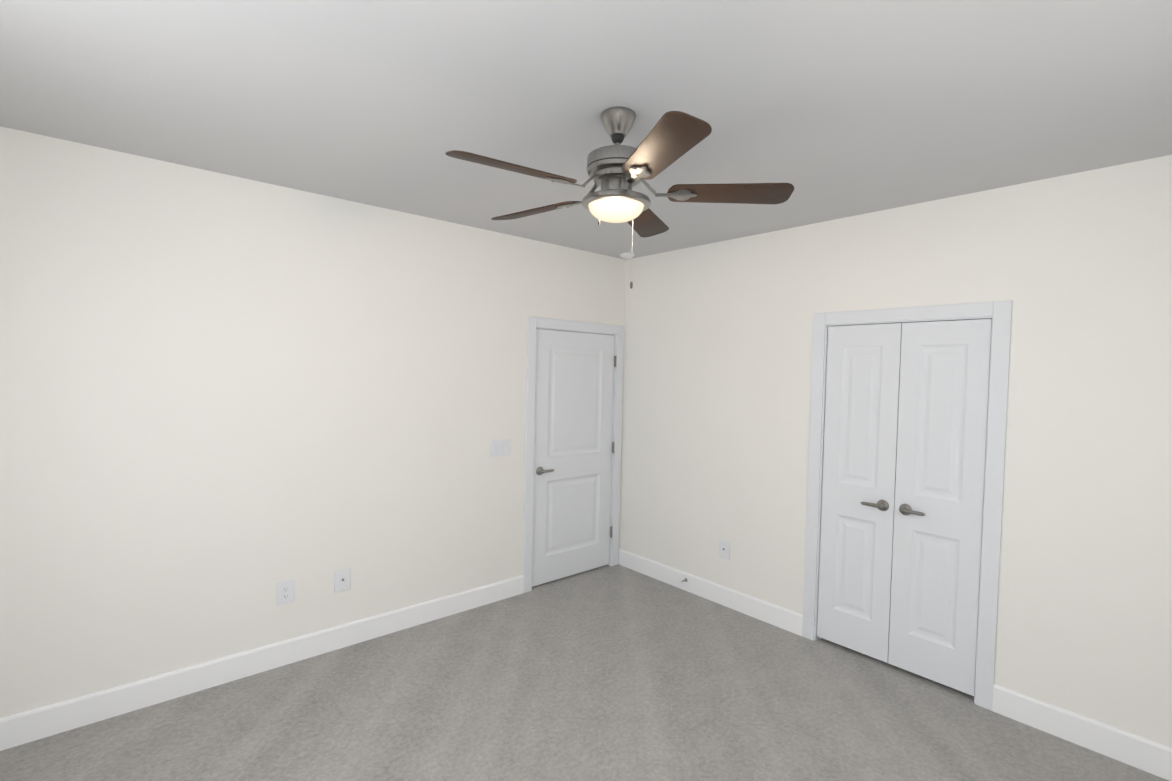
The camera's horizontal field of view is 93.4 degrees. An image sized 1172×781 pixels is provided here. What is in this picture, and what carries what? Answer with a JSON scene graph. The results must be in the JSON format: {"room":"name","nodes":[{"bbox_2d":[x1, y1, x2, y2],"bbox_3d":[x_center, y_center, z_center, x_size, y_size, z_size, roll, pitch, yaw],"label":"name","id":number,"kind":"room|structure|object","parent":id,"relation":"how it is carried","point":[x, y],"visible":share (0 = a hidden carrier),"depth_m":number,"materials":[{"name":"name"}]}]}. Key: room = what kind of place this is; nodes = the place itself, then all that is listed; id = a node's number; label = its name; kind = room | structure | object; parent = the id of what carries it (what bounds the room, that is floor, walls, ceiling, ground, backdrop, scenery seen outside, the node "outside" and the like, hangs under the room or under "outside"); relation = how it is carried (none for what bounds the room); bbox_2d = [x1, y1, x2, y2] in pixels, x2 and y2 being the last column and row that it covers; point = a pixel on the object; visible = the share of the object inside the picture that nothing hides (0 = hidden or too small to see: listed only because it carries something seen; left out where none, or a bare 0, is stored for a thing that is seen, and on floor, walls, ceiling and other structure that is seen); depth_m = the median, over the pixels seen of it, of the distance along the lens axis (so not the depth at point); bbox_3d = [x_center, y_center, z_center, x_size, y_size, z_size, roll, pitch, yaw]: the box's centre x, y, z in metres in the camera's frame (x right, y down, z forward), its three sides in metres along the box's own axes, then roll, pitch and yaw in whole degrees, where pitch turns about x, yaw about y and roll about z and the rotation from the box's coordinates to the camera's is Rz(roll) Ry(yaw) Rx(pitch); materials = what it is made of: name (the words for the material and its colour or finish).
{"room":"empty bedroom","nodes":[
{"label":"empty bedroom","id":0,"kind":"room"},
{"bbox_2d":[0,126,625,717],"bbox_3d":[-1.301,0.207,3.443,4.440,2.640,0.120,0,3,-41],"label":"wall","id":1,"kind":"structure","parent":0,"point":[228,404],"depth_m":2.88,"materials":[{"name":"beige paint"}]},
{"bbox_2d":[0,575,523,750],"bbox_3d":[-1.655,1.465,3.110,3.152,0.135,0.015,0,3,-41],"label":"baseboard","id":2,"kind":"structure","parent":1,"relation":"attached to","point":[18,729],"depth_m":2.90,"materials":[{"name":"white paint"}]},
{"bbox_2d":[277,580,294,605],"bbox_3d":[-1.673,1.128,3.077,0.090,0.130,0.012,0,3,-41],"label":"electrical outlet","id":3,"kind":"object","parent":1,"relation":"attached to","point":[285,592],"visible":1,"depth_m":3.08,"materials":[{"name":"grey plastic"}]},
{"bbox_2d":[334,568,349,592],"bbox_3d":[-1.442,1.126,3.275,0.090,0.130,0.020,0,3,-41],"label":"electrical outlet","id":4,"kind":"object","parent":1,"relation":"attached to","point":[341,579],"visible":1,"depth_m":3.27,"materials":[{"name":"grey plastic"}]},
{"bbox_2d":[490,439,510,456],"bbox_3d":[-0.612,0.414,3.971,0.166,0.120,0.015,0,3,-41],"label":"switch plate","id":5,"kind":"object","parent":1,"relation":"attached to","point":[500,448],"visible":1,"depth_m":3.97,"materials":[{"name":"grey plastic"}]},
{"bbox_2d":[523,316,623,592],"bbox_3d":[-0.115,0.482,4.491,0.998,2.071,0.136,0,3,-41],"label":"door frame","id":6,"kind":"structure","parent":1,"relation":"attached to","point":[536,323],"depth_m":4.26,"materials":[{"name":"white paint"}]},
{"bbox_2d":[532,329,615,586],"bbox_3d":[-0.080,0.517,4.459,0.838,1.968,0.083,0,3,-41],"label":"entry door","id":7,"kind":"structure","parent":1,"relation":"in","point":[573,451],"depth_m":4.44,"materials":[{"name":"white paint"}]},
{"bbox_2d":[0,564,1168,780],"bbox_3d":[0.032,1.614,2.532,5.220,0.050,4.920,0,3,-41],"label":"floor","id":8,"kind":"structure","parent":0,"point":[618,672],"depth_m":2.68,"materials":[{"name":"carpet"}]},
{"bbox_2d":[0,0,1171,259],"bbox_3d":[0.054,-1.056,1.889,4.440,0.050,4.140,0,3,-41],"label":"ceiling","id":9,"kind":"structure","parent":0,"point":[828,110],"depth_m":1.93,"materials":[{"name":"white paint"}]},
{"bbox_2d":[445,107,793,288],"bbox_3d":[0.078,-0.713,2.083,1.238,0.648,1.245,0,3,-41],"label":"ceiling fan","id":10,"kind":"object","parent":9,"relation":"hanging from","point":[616,172],"visible":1,"depth_m":2.01,"materials":[{"name":"brown wood"}]},
{"bbox_2d":[620,252,634,258],"bbox_3d":[0.336,-1.098,4.507,0.124,0.034,0.124,0,3,-41],"label":"smoke detector","id":11,"kind":"object","parent":9,"relation":"attached to","point":[626,255],"visible":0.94,"depth_m":4.47,"materials":[{"name":"white plastic"}]},
{"bbox_2d":[619,155,1171,747],"bbox_3d":[1.687,0.277,3.317,0.120,2.640,4.020,0,3,-41],"label":"wall","id":12,"kind":"structure","parent":0,"point":[1075,269],"depth_m":2.74,"materials":[{"name":"beige paint"}]},
{"bbox_2d":[618,549,802,635],"bbox_3d":[0.843,1.482,4.187,0.015,0.135,1.695,0,3,-41],"label":"baseboard","id":13,"kind":"structure","parent":12,"relation":"attached to","point":[791,621],"depth_m":4.04,"materials":[{"name":"white paint"}]},
{"bbox_2d":[719,539,729,559],"bbox_3d":[0.999,1.154,4.002,0.020,0.130,0.090,0,3,-41],"label":"electrical outlet","id":14,"kind":"object","parent":12,"relation":"attached to","point":[724,549],"visible":1,"depth_m":4.00,"materials":[{"name":"white plastic"}]},
{"bbox_2d":[817,323,901,662],"bbox_3d":[1.620,0.589,3.310,0.083,1.958,0.418,0,3,-41],"label":"closet door","id":15,"kind":"structure","parent":12,"relation":"in","point":[859,462],"depth_m":3.31,"materials":[{"name":"white paint"}]},
{"bbox_2d":[802,300,1012,710],"bbox_3d":[1.796,0.568,3.183,0.136,2.071,1.010,0,3,-41],"label":"trim","id":16,"kind":"structure","parent":12,"relation":"attached to","point":[999,313],"depth_m":2.83,"materials":[{"name":"white paint"}]},
{"bbox_2d":[888,319,991,695],"bbox_3d":[1.899,0.606,2.994,0.083,1.958,0.418,0,3,-41],"label":"closet door","id":17,"kind":"structure","parent":12,"relation":"in","point":[941,454],"depth_m":2.99,"materials":[{"name":"white paint"}]},
{"bbox_2d":[992,684,1171,780],"bbox_3d":[2.448,1.580,2.362,0.015,0.135,1.178,0,3,-41],"label":"baseboard","id":18,"kind":"structure","parent":12,"relation":"attached to","point":[1130,749],"depth_m":2.53,"materials":[{"name":"white paint"}]}
]}

